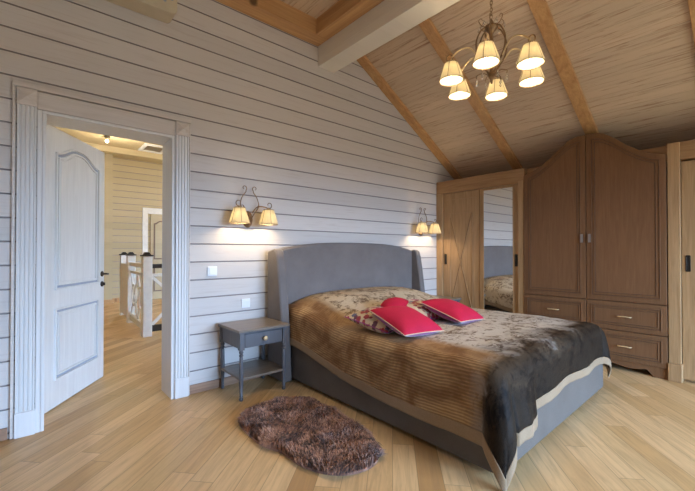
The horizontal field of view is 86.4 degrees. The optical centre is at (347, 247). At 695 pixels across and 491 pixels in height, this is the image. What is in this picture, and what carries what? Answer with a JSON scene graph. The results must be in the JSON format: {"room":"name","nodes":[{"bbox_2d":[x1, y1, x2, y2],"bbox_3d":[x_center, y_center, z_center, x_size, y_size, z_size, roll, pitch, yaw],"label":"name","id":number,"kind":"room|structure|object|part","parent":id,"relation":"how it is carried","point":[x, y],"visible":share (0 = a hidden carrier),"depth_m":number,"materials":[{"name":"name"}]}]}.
{"room":"bedroom","nodes":[
{"label":"bedroom","id":0,"kind":"room"},
{"bbox_2d":[53,126,162,163],"bbox_3d":[-2.537,-2.215,6.887,8.800,0.100,6.715,0,-1,-41],"label":"ceiling","id":1,"kind":"structure","parent":0,"point":[88,137],"depth_m":7.51,"materials":[{"name":"beige wood"}]},
{"bbox_2d":[84,142,162,160],"bbox_3d":[-4.221,-2.089,8.665,8.600,0.120,0.180,0,-1,-41],"label":"ceiling beam","id":2,"kind":"structure","parent":1,"relation":"attached to","point":[106,149],"depth_m":8.07,"materials":[{"name":"beige wood"}]},
{"bbox_2d":[138,143,162,153],"bbox_3d":[-4.195,-2.142,8.012,0.480,0.025,0.640,0,-1,-41],"label":"ceiling vent","id":3,"kind":"object","parent":1,"relation":"in","point":[145,147],"visible":0.83,"depth_m":7.98,"materials":[{"name":"white plastic"}]},
{"bbox_2d":[104,153,112,299],"bbox_3d":[-5.706,-0.436,8.390,0.620,3.430,0.240,0,-1,-41],"label":"column","id":4,"kind":"structure","parent":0,"point":[108,193],"depth_m":8.45,"materials":[{"name":"beige wood"}]},
{"bbox_2d":[112,157,162,298],"bbox_3d":[-4.809,-0.511,9.477,8.800,3.600,0.200,0,-1,-41],"label":"wall","id":5,"kind":"structure","parent":0,"point":[137,185],"depth_m":8.97,"materials":[{"name":"beige wood"}]},
{"bbox_2d":[104,298,119,303],"bbox_3d":[-5.484,1.230,8.561,1.200,0.100,0.270,0,-1,-41],"label":"baseboard","id":6,"kind":"structure","parent":5,"relation":"attached to","point":[112,300],"depth_m":8.47,"materials":[{"name":"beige wood"}]},
{"bbox_2d":[142,208,161,254],"bbox_3d":[-4.753,0.148,9.368,0.790,2.280,0.030,0,-1,-41],"label":"trim","id":7,"kind":"structure","parent":5,"relation":"attached to","point":[145,211],"depth_m":9.15,"materials":[{"name":"beige paint"}]},
{"bbox_2d":[150,214,161,298],"bbox_3d":[-4.721,0.218,9.369,0.480,2.120,0.046,0,-1,-41],"label":"door","id":8,"kind":"structure","parent":5,"relation":"in","point":[155,219],"depth_m":9.29,"materials":[{"name":"beige wood"}]},
{"bbox_3d":[-4.707,0.763,9.355,0.350,0.650,0.014,0,-1,-41],"label":"panel moulding","id":9,"kind":"part","parent":8,"relation":"part of","materials":[{"name":"beige wood"}]},
{"bbox_3d":[-4.707,-0.197,9.364,0.350,0.970,0.014,0,-1,-41],"label":"panel moulding","id":10,"kind":"part","parent":8,"relation":"part of","materials":[{"name":"beige wood"}]},
{"bbox_2d":[0,0,453,438],"bbox_3d":[-0.939,-0.641,3.632,6.950,3.750,0.250,0,-1,-41],"label":"wall","id":11,"kind":"structure","parent":0,"point":[334,159],"depth_m":3.37,"materials":[{"name":"white wood"}]},
{"bbox_2d":[44,125,108,413],"bbox_3d":[-2.259,0.151,3.117,0.115,2.140,0.876,0,-1,-8],"label":"door","id":12,"kind":"structure","parent":11,"relation":"in","point":[75,169],"depth_m":3.04,"materials":[{"name":"white paint"}]},
{"bbox_3d":[-2.270,0.741,3.128,0.015,0.550,0.620,0,-1,-8],"label":"panel moulding","id":13,"kind":"part","parent":12,"relation":"part of","materials":[{"name":"white paint"}]},
{"bbox_3d":[-2.274,0.741,3.127,0.007,0.426,0.496,0,-1,-8],"label":"raised panel","id":14,"kind":"part","parent":12,"relation":"part of","materials":[{"name":"white wood"}]},
{"bbox_3d":[-2.272,0.741,3.127,0.011,0.480,0.550,0,-1,-8],"label":"panel moulding","id":15,"kind":"part","parent":12,"relation":"part of","materials":[{"name":"white paint"}]},
{"bbox_3d":[-2.270,-0.246,3.137,0.015,1.145,0.620,0,-1,-8],"label":"panel moulding","id":16,"kind":"part","parent":12,"relation":"part of","materials":[{"name":"white paint"}]},
{"bbox_3d":[-2.272,-0.246,3.137,0.011,1.075,0.550,0,-1,-8],"label":"panel moulding","id":17,"kind":"part","parent":12,"relation":"part of","materials":[{"name":"white paint"}]},
{"bbox_3d":[-2.274,-0.246,3.136,0.007,1.021,0.496,0,-1,-8],"label":"raised panel","id":18,"kind":"part","parent":12,"relation":"part of","materials":[{"name":"white wood"}]},
{"bbox_2d":[9,80,190,438],"bbox_3d":[-1.817,0.077,2.829,1.112,2.300,0.316,0,-1,-41],"label":"trim","id":19,"kind":"structure","parent":11,"relation":"attached to","point":[36,110],"depth_m":2.54,"materials":[{"name":"white paint"}]},
{"bbox_3d":[-1.741,0.153,2.745,0.869,2.145,0.022,0,-1,-41],"label":"casing","id":20,"kind":"part","parent":19,"relation":"part of","materials":[{"name":"white paint"}]},
{"bbox_3d":[-1.740,-0.978,2.754,0.869,0.116,0.026,0,-1,-41],"label":"head casing","id":21,"kind":"part","parent":19,"relation":"part of","materials":[{"name":"white paint"}]},
{"bbox_2d":[0,374,267,440],"bbox_3d":[-1.089,1.194,3.307,6.320,0.075,0.020,0,-1,-41],"label":"baseboard","id":22,"kind":"structure","parent":11,"relation":"attached to","point":[213,384],"depth_m":3.19,"materials":[{"name":"wood"}]},
{"bbox_2d":[106,0,176,22],"bbox_3d":[-1.695,-1.965,2.704,0.815,0.280,0.174,0,-1,-41],"label":"air conditioner","id":23,"kind":"object","parent":11,"relation":"attached to","point":[164,11],"visible":1,"depth_m":2.84,"materials":[{"name":"beige wood"}]},
{"bbox_2d":[207,266,216,275],"bbox_3d":[-1.181,0.202,3.237,0.084,0.084,0.015,0,-1,-41],"label":"light switch","id":24,"kind":"object","parent":11,"relation":"attached to","point":[211,270],"visible":1,"depth_m":3.23,"materials":[{"name":"white plastic"}]},
{"bbox_2d":[241,298,249,307],"bbox_3d":[-0.945,0.512,3.442,0.084,0.084,0.013,0,-1,-41],"label":"wall outlet","id":25,"kind":"object","parent":11,"relation":"attached to","point":[245,303],"visible":1,"depth_m":3.44,"materials":[{"name":"white plastic"}]},
{"bbox_2d":[229,185,277,227],"bbox_3d":[-0.862,-0.382,3.376,0.464,0.383,0.234,0,-1,-41],"label":"wall sconce","id":26,"kind":"object","parent":11,"relation":"attached to","point":[239,215],"visible":1,"depth_m":3.38,"materials":[{"name":"beige fabric"}]},
{"bbox_3d":[-0.951,-0.287,3.260,0.178,0.136,0.178,0,-1,-41],"label":"lamp shade","id":27,"kind":"part","parent":26,"relation":"part of","materials":[{"name":"white fabric"}]},
{"bbox_3d":[-0.951,-0.287,3.260,0.177,0.140,0.177,0,-1,-41],"label":"shade trim","id":28,"kind":"part","parent":26,"relation":"part of","materials":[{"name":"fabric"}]},
{"bbox_3d":[-0.735,-0.285,3.448,0.178,0.136,0.178,0,-1,-41],"label":"lamp shade","id":29,"kind":"part","parent":26,"relation":"part of","materials":[{"name":"white fabric"}]},
{"bbox_2d":[415,207,440,234],"bbox_3d":[1.085,-0.366,5.074,0.464,0.383,0.234,0,-1,-41],"label":"wall sconce","id":30,"kind":"object","parent":11,"relation":"attached to","point":[421,228],"visible":1,"depth_m":5.07,"materials":[{"name":"beige fabric"}]},
{"bbox_3d":[0.996,-0.271,4.958,0.178,0.136,0.178,0,-1,-41],"label":"lamp shade","id":31,"kind":"part","parent":30,"relation":"part of","materials":[{"name":"white fabric"}]},
{"bbox_3d":[1.212,-0.269,5.146,0.178,0.136,0.178,0,-1,-41],"label":"lamp shade","id":32,"kind":"part","parent":30,"relation":"part of","materials":[{"name":"white fabric"}]},
{"bbox_2d":[0,299,694,490],"bbox_3d":[-0.275,1.300,4.259,9.200,0.120,14.400,0,-1,-41],"label":"floor","id":33,"kind":"structure","parent":0,"point":[121,431],"depth_m":2.31,"materials":[{"name":"brown wood"}]},
{"bbox_2d":[119,252,126,314],"bbox_3d":[-4.249,0.671,7.036,0.144,1.190,0.144,0,-1,-41],"label":"newel post","id":34,"kind":"object","parent":33,"relation":"on","point":[122,255],"visible":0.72,"depth_m":6.98,"materials":[{"name":"beige paint"}]},
{"bbox_2d":[125,252,136,322],"bbox_3d":[-3.683,0.664,6.295,0.144,1.190,0.144,0,-1,-41],"label":"newel post","id":35,"kind":"object","parent":33,"relation":"on","point":[130,257],"visible":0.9,"depth_m":6.24,"materials":[{"name":"beige paint"}]},
{"bbox_2d":[121,263,125,314],"bbox_3d":[-3.966,0.748,6.665,0.050,0.930,0.806,0,-1,-41],"label":"stair railing","id":36,"kind":"object","parent":35,"relation":"attached to","point":[123,265],"visible":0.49,"depth_m":6.78,"materials":[{"name":"beige paint"}]},
{"bbox_2d":[140,252,153,337],"bbox_3d":[-2.841,0.654,5.238,0.144,1.190,0.144,0,-1,-41],"label":"newel post","id":37,"kind":"object","parent":33,"relation":"on","point":[146,258],"visible":1,"depth_m":5.19,"materials":[{"name":"beige paint"}]},
{"bbox_2d":[129,262,140,328],"bbox_3d":[-3.262,0.714,5.766,0.070,0.960,1.257,0,-1,-39],"label":"stair railing","id":38,"kind":"object","parent":37,"relation":"attached to","point":[136,296],"visible":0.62,"depth_m":5.86,"materials":[{"name":"beige paint"}]},
{"bbox_3d":[-3.262,0.264,5.771,0.070,0.060,1.227,0,-1,-39],"label":"handrail","id":39,"kind":"part","parent":38,"relation":"part of","materials":[{"name":"beige paint"}]},
{"bbox_3d":[-3.262,0.394,5.769,0.040,0.040,1.227,0,-1,-39],"label":"rail","id":40,"kind":"part","parent":38,"relation":"part of","materials":[{"name":"beige paint"}]},
{"bbox_3d":[-3.262,1.149,5.762,0.050,0.090,1.227,0,-1,-39],"label":"rail","id":41,"kind":"part","parent":38,"relation":"part of","materials":[{"name":"beige paint"}]},
{"bbox_2d":[152,264,161,331],"bbox_3d":[-1.727,0.718,6.210,2.861,0.960,0.070,0,-1,-41],"label":"stair railing","id":42,"kind":"object","parent":37,"relation":"attached to","point":[155,327],"visible":0.06,"depth_m":5.31,"materials":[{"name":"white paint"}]},
{"bbox_3d":[-1.727,0.268,6.214,2.833,0.060,0.070,0,-1,-41],"label":"handrail","id":43,"kind":"part","parent":42,"relation":"part of","materials":[{"name":"black paint"}]},
{"bbox_3d":[-1.727,1.153,6.205,2.833,0.090,0.050,0,-1,-41],"label":"rail","id":44,"kind":"part","parent":42,"relation":"part of","materials":[{"name":"black paint"}]},
{"bbox_2d":[218,317,289,401],"bbox_3d":[-0.815,0.944,3.226,0.473,0.572,0.442,0,-1,-41],"label":"nightstand","id":45,"kind":"object","parent":33,"relation":"on","point":[241,334],"visible":1,"depth_m":3.16,"materials":[{"name":"grey paint"}]},
{"bbox_3d":[-1.095,0.960,3.248,0.040,0.542,0.040,0,-1,-41],"label":"leg","id":46,"kind":"part","parent":45,"relation":"part of","materials":[{"name":"grey paint"}]},
{"bbox_3d":[-0.852,0.957,2.970,0.040,0.542,0.040,0,-1,-41],"label":"leg","id":47,"kind":"part","parent":45,"relation":"part of","materials":[{"name":"grey paint"}]},
{"bbox_2d":[221,359,282,379],"bbox_3d":[-0.827,1.056,3.239,0.423,0.018,0.395,0,-1,-41],"label":"shelf","id":48,"kind":"object","parent":45,"relation":"attached to","point":[260,367],"depth_m":3.21,"materials":[{"name":"grey wood"}]},
{"bbox_3d":[-0.799,0.962,3.507,0.040,0.542,0.040,0,-1,-41],"label":"leg","id":49,"kind":"part","parent":45,"relation":"part of","materials":[{"name":"grey paint"}]},
{"bbox_3d":[-0.700,0.750,3.096,0.343,0.105,0.020,0,-1,-41],"label":"drawer","id":50,"kind":"part","parent":45,"relation":"part of","materials":[{"name":"grey paint"}]},
{"bbox_3d":[-0.556,0.959,3.228,0.040,0.542,0.040,0,-1,-41],"label":"leg","id":51,"kind":"part","parent":45,"relation":"part of","materials":[{"name":"grey paint"}]},
{"bbox_2d":[232,396,389,476],"bbox_3d":[-0.278,1.186,2.431,0.766,0.070,1.233,0,-1,-37],"label":"sheepskin rug","id":52,"kind":"object","parent":33,"relation":"on","point":[310,432],"visible":1,"depth_m":2.33,"materials":[{"name":"brown fur"}]},
{"bbox_2d":[268,243,602,472],"bbox_3d":[0.772,0.584,3.398,2.133,1.297,2.245,0,-1,-41],"label":"double bed","id":53,"kind":"object","parent":33,"relation":"on","point":[295,273],"visible":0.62,"depth_m":3.41,"materials":[{"name":"fabric"}]},
{"bbox_3d":[0.067,0.581,4.209,2.040,1.277,0.095,0,-1,-41],"label":"headboard","id":54,"kind":"part","parent":53,"relation":"part of","materials":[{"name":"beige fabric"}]},
{"bbox_2d":[288,286,610,490],"bbox_3d":[0.830,0.837,3.310,2.052,0.789,2.211,0,-1,-41],"label":"bedspread","id":55,"kind":"object","parent":53,"relation":"on","point":[484,382],"visible":0.86,"depth_m":2.43,"materials":[{"name":"brown fur"}]},
{"bbox_2d":[344,307,394,333],"bbox_3d":[0.271,0.564,2.925,0.420,0.169,0.428,-1,-1,43],"label":"patterned cushion","id":56,"kind":"object","parent":55,"relation":"on","point":[364,318],"visible":0.57,"depth_m":2.80,"materials":[{"name":"fabric"}]},
{"bbox_2d":[380,297,408,306],"bbox_3d":[0.448,0.530,3.331,0.306,0.158,0.254,0,-1,-5],"label":"round cushion","id":57,"kind":"object","parent":55,"relation":"on","point":[395,301],"visible":0.38,"depth_m":3.29,"materials":[{"name":"fabric"}]},
{"bbox_2d":[369,306,444,336],"bbox_3d":[0.433,0.536,2.747,0.404,0.188,0.397,0,-1,-35],"label":"cushion","id":58,"kind":"object","parent":55,"relation":"on","point":[406,321],"visible":1,"depth_m":2.64,"materials":[{"name":"fabric"}]},
{"bbox_2d":[406,299,443,319],"bbox_3d":[0.640,0.559,3.339,0.425,0.171,0.416,0,-1,-29],"label":"patterned cushion","id":59,"kind":"object","parent":55,"relation":"on","point":[415,304],"visible":0.31,"depth_m":3.20,"materials":[{"name":"fabric"}]},
{"bbox_2d":[420,299,484,323],"bbox_3d":[0.907,0.539,3.200,0.397,0.189,0.442,-1,-1,45],"label":"cushion","id":60,"kind":"object","parent":55,"relation":"on","point":[451,310],"visible":1,"depth_m":3.08,"materials":[{"name":"fabric"}]},
{"bbox_2d":[433,295,460,302],"bbox_3d":[1.230,0.961,5.009,0.470,0.572,0.442,0,-1,-41],"label":"nightstand","id":61,"kind":"object","parent":33,"relation":"on","point":[457,299],"visible":0.02,"depth_m":5.01,"materials":[{"name":"grey paint"}]},
{"bbox_2d":[436,167,538,313],"bbox_3d":[2.139,0.142,4.886,0.591,2.207,1.895,0,-1,-41],"label":"wardrobe","id":62,"kind":"object","parent":33,"relation":"on","point":[480,219],"visible":0.66,"depth_m":4.88,"materials":[{"name":"brown wood"}]},
{"bbox_3d":[1.573,0.318,5.134,0.009,1.620,0.365,0,-1,-41],"label":"panel frame","id":63,"kind":"part","parent":62,"relation":"part of","materials":[{"name":"brown wood"}]},
{"bbox_3d":[1.573,0.193,5.135,0.010,1.352,0.356,0,-1,-41],"label":"cross moulding","id":64,"kind":"part","parent":62,"relation":"part of","materials":[{"name":"brown wood"}]},
{"bbox_3d":[1.585,0.219,5.149,0.030,1.998,0.562,0,-1,-41],"label":"sliding door","id":65,"kind":"part","parent":62,"relation":"part of","materials":[{"name":"brown wood"}]},
{"bbox_3d":[1.573,0.193,5.135,0.009,1.352,0.356,0,-1,-41],"label":"cross moulding","id":66,"kind":"part","parent":62,"relation":"part of","materials":[{"name":"brown wood"}]},
{"bbox_2d":[484,187,512,312],"bbox_3d":[1.919,0.034,4.723,0.004,1.580,0.387,0,-1,-41],"label":"mirror","id":67,"kind":"object","parent":62,"relation":"attached to","point":[498,201],"depth_m":4.71,"materials":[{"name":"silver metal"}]},
{"bbox_3d":[1.935,0.215,4.729,0.030,1.998,0.508,0,-1,-41],"label":"sliding door","id":68,"kind":"part","parent":62,"relation":"part of","materials":[{"name":"brown wood"}]},
{"bbox_3d":[2.132,0.212,4.513,0.091,2.060,0.067,0,-1,-41],"label":"post","id":69,"kind":"part","parent":62,"relation":"part of","materials":[{"name":"brown wood"}]},
{"bbox_2d":[524,133,668,379],"bbox_3d":[2.763,0.014,4.141,0.632,2.450,1.314,0,-1,-41],"label":"wardrobe","id":70,"kind":"object","parent":33,"relation":"on","point":[596,211],"visible":0.87,"depth_m":3.83,"materials":[{"name":"brown wood"}]},
{"bbox_3d":[2.330,-0.328,4.206,0.006,1.600,0.512,0,-1,-41],"label":"moulding","id":71,"kind":"part","parent":70,"relation":"part of","materials":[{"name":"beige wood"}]},
{"bbox_3d":[2.330,-0.330,4.205,0.007,1.655,0.562,0,-1,-41],"label":"moulding","id":72,"kind":"part","parent":70,"relation":"part of","materials":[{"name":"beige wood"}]},
{"bbox_3d":[2.330,0.692,4.196,0.006,0.159,0.528,0,-1,-41],"label":"moulding","id":73,"kind":"part","parent":70,"relation":"part of","materials":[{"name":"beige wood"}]},
{"bbox_3d":[2.330,0.692,4.196,0.007,0.207,0.576,0,-1,-41],"label":"moulding","id":74,"kind":"part","parent":70,"relation":"part of","materials":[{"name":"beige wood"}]},
{"bbox_3d":[2.340,-0.334,4.214,0.022,1.753,0.652,0,-1,-41],"label":"wardrobe door","id":75,"kind":"part","parent":70,"relation":"part of","materials":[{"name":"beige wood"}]},
{"bbox_3d":[2.340,0.692,4.205,0.022,0.283,0.652,0,-1,-41],"label":"drawer","id":76,"kind":"part","parent":70,"relation":"part of","materials":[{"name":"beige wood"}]},
{"bbox_3d":[2.764,-0.332,3.708,0.006,1.600,0.516,0,-1,-41],"label":"moulding","id":77,"kind":"part","parent":70,"relation":"part of","materials":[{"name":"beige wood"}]},
{"bbox_3d":[2.764,-0.335,3.708,0.007,1.655,0.566,0,-1,-41],"label":"moulding","id":78,"kind":"part","parent":70,"relation":"part of","materials":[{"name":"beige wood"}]},
{"bbox_3d":[2.764,0.687,3.699,0.006,0.159,0.532,0,-1,-41],"label":"moulding","id":79,"kind":"part","parent":70,"relation":"part of","materials":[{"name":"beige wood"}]},
{"bbox_3d":[2.774,-0.339,3.717,0.022,1.753,0.656,0,-1,-41],"label":"wardrobe door","id":80,"kind":"part","parent":70,"relation":"part of","materials":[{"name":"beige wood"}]},
{"bbox_3d":[2.764,0.687,3.698,0.007,0.207,0.580,0,-1,-41],"label":"moulding","id":81,"kind":"part","parent":70,"relation":"part of","materials":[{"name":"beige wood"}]},
{"bbox_3d":[2.774,0.687,3.707,0.022,0.283,0.656,0,-1,-41],"label":"drawer","id":82,"kind":"part","parent":70,"relation":"part of","materials":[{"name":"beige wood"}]},
{"bbox_3d":[2.764,0.983,3.696,0.006,0.169,0.532,0,-1,-41],"label":"moulding","id":83,"kind":"part","parent":70,"relation":"part of","materials":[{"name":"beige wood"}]},
{"bbox_3d":[2.764,0.983,3.695,0.007,0.217,0.580,0,-1,-41],"label":"moulding","id":84,"kind":"part","parent":70,"relation":"part of","materials":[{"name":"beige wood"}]},
{"bbox_3d":[2.774,0.983,3.704,0.022,0.293,0.656,0,-1,-41],"label":"drawer","id":85,"kind":"part","parent":70,"relation":"part of","materials":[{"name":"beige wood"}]},
{"bbox_2d":[641,140,694,382],"bbox_3d":[3.719,0.125,3.059,0.611,2.207,2.925,0,-1,-41],"label":"wardrobe","id":86,"kind":"object","parent":33,"relation":"on","point":[680,156],"visible":0.95,"depth_m":3.40,"materials":[{"name":"brown wood"}]},
{"bbox_3d":[3.354,0.200,3.120,0.030,1.998,0.798,0,-1,-41],"label":"sliding door","id":87,"kind":"part","parent":86,"relation":"part of","materials":[{"name":"brown wood"}]},
{"bbox_3d":[3.107,0.142,3.378,0.007,0.150,0.036,0,-1,-41],"label":"pull handle","id":88,"kind":"part","parent":86,"relation":"part of","materials":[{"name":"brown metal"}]},
{"bbox_2d":[280,0,694,177],"bbox_3d":[1.390,-1.845,0.987,6.970,1.598,6.835,0,-1,-41],"label":"ceiling","id":89,"kind":"structure","parent":0,"point":[633,61],"depth_m":3.68,"materials":[{"name":"brown wood"}]},
{"bbox_2d":[215,0,326,46],"bbox_3d":[-1.841,-2.286,2.579,4.186,0.180,0.175,0,-1,-41],"label":"ceiling beam","id":90,"kind":"structure","parent":89,"relation":"attached to","point":[278,14],"depth_m":3.56,"materials":[{"name":"orange wood"}]},
{"bbox_2d":[316,0,383,39],"bbox_3d":[1.923,-2.298,1.333,0.151,0.180,6.649,0,-1,-41],"label":"ceiling beam","id":91,"kind":"structure","parent":89,"relation":"attached to","point":[342,13],"depth_m":3.54,"materials":[{"name":"orange wood"}]},
{"bbox_2d":[318,0,459,72],"bbox_3d":[2.006,-2.268,1.522,0.223,0.555,6.825,0,-1,-41],"label":"ceiling beam","id":92,"kind":"structure","parent":89,"relation":"attached to","point":[389,19],"depth_m":3.43,"materials":[{"name":"beige wood"}]},
{"bbox_2d":[439,0,544,100],"bbox_3d":[1.018,-1.570,2.621,0.709,0.820,0.740,0,-1,-41],"label":"chandelier","id":93,"kind":"object","parent":92,"relation":"hanging from","point":[531,58],"visible":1,"depth_m":2.57,"materials":[{"name":"beige fabric"}]},
{"bbox_3d":[0.730,-1.237,2.607,0.171,0.127,0.171,0,-1,-41],"label":"shade trim","id":94,"kind":"part","parent":93,"relation":"part of","materials":[{"name":"beige fabric"}]},
{"bbox_3d":[0.730,-1.237,2.607,0.171,0.122,0.171,0,-1,-41],"label":"lamp shade","id":95,"kind":"part","parent":93,"relation":"part of","materials":[{"name":"white fabric"}]},
{"bbox_3d":[0.865,-1.234,2.861,0.171,0.127,0.171,0,-1,-41],"label":"shade trim","id":96,"kind":"part","parent":93,"relation":"part of","materials":[{"name":"beige fabric"}]},
{"bbox_3d":[0.865,-1.234,2.861,0.171,0.122,0.171,0,-1,-41],"label":"lamp shade","id":97,"kind":"part","parent":93,"relation":"part of","materials":[{"name":"white fabric"}]},
{"bbox_3d":[0.849,-1.359,2.612,0.245,0.116,0.011,0,-1,-2],"label":"arm","id":98,"kind":"part","parent":93,"relation":"part of","materials":[{"name":"gold metal"}]},
{"bbox_3d":[0.884,-1.239,2.363,0.171,0.122,0.171,0,-1,-41],"label":"lamp shade","id":99,"kind":"part","parent":93,"relation":"part of","materials":[{"name":"white fabric"}]},
{"bbox_3d":[0.884,-1.239,2.363,0.171,0.127,0.171,0,-1,-41],"label":"shade trim","id":100,"kind":"part","parent":93,"relation":"part of","materials":[{"name":"beige fabric"}]},
{"bbox_3d":[1.018,-1.388,2.619,0.096,0.455,0.094,0,-1,-41],"label":"stem","id":101,"kind":"part","parent":93,"relation":"part of","materials":[{"name":"gold metal"}]},
{"bbox_3d":[1.018,-1.785,2.623,0.018,0.338,0.018,0,-1,4],"label":"chain","id":102,"kind":"part","parent":93,"relation":"part of","materials":[{"name":"gold metal"}]},
{"bbox_3d":[1.153,-1.234,2.872,0.171,0.122,0.171,0,-1,-41],"label":"lamp shade","id":103,"kind":"part","parent":93,"relation":"part of","materials":[{"name":"white fabric"}]},
{"bbox_3d":[1.153,-1.234,2.872,0.171,0.127,0.171,0,-1,-41],"label":"shade trim","id":104,"kind":"part","parent":93,"relation":"part of","materials":[{"name":"beige fabric"}]},
{"bbox_3d":[1.188,-1.359,2.625,0.245,0.116,0.011,0,-1,-2],"label":"arm","id":105,"kind":"part","parent":93,"relation":"part of","materials":[{"name":"gold metal"}]},
{"bbox_3d":[1.108,-1.360,2.475,0.011,0.116,0.245,0,-1,-32],"label":"arm","id":106,"kind":"part","parent":93,"relation":"part of","materials":[{"name":"gold metal"}]},
{"bbox_3d":[1.171,-1.239,2.374,0.171,0.122,0.171,0,-1,-41],"label":"lamp shade","id":107,"kind":"part","parent":93,"relation":"part of","materials":[{"name":"white fabric"}]},
{"bbox_3d":[1.171,-1.239,2.374,0.171,0.127,0.171,0,-1,-41],"label":"shade trim","id":108,"kind":"part","parent":93,"relation":"part of","materials":[{"name":"beige fabric"}]},
{"bbox_3d":[1.306,-1.236,2.628,0.171,0.122,0.171,0,-1,-41],"label":"lamp shade","id":109,"kind":"part","parent":93,"relation":"part of","materials":[{"name":"white fabric"}]},
{"bbox_3d":[1.306,-1.236,2.628,0.171,0.127,0.171,0,-1,-41],"label":"shade trim","id":110,"kind":"part","parent":93,"relation":"part of","materials":[{"name":"beige fabric"}]},
{"bbox_2d":[357,55,461,179],"bbox_3d":[0.845,-1.717,4.952,2.539,1.482,0.116,0,-1,-41],"label":"rafter","id":111,"kind":"object","parent":89,"relation":"attached to","point":[363,61],"visible":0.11,"depth_m":4.87,"materials":[{"name":"orange wood"}]},
{"bbox_2d":[418,18,522,169],"bbox_3d":[1.446,-1.724,4.263,2.539,1.482,0.116,0,-1,-41],"label":"rafter","id":112,"kind":"object","parent":89,"relation":"attached to","point":[427,26],"visible":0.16,"depth_m":4.30,"materials":[{"name":"orange wood"}]},
{"bbox_2d":[527,0,598,134],"bbox_3d":[2.074,-1.730,3.543,2.539,1.482,0.116,0,-1,-41],"label":"rafter","id":113,"kind":"object","parent":89,"relation":"attached to","point":[541,12],"visible":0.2,"depth_m":3.49,"materials":[{"name":"orange wood"}]},
{"bbox_2d":[688,0,694,44],"bbox_3d":[2.701,-1.737,2.823,2.539,1.482,0.116,0,-1,-41],"label":"rafter","id":114,"kind":"object","parent":89,"relation":"attached to","point":[691,3],"visible":1,"depth_m":2.80,"materials":[{"name":"orange wood"}]}
]}

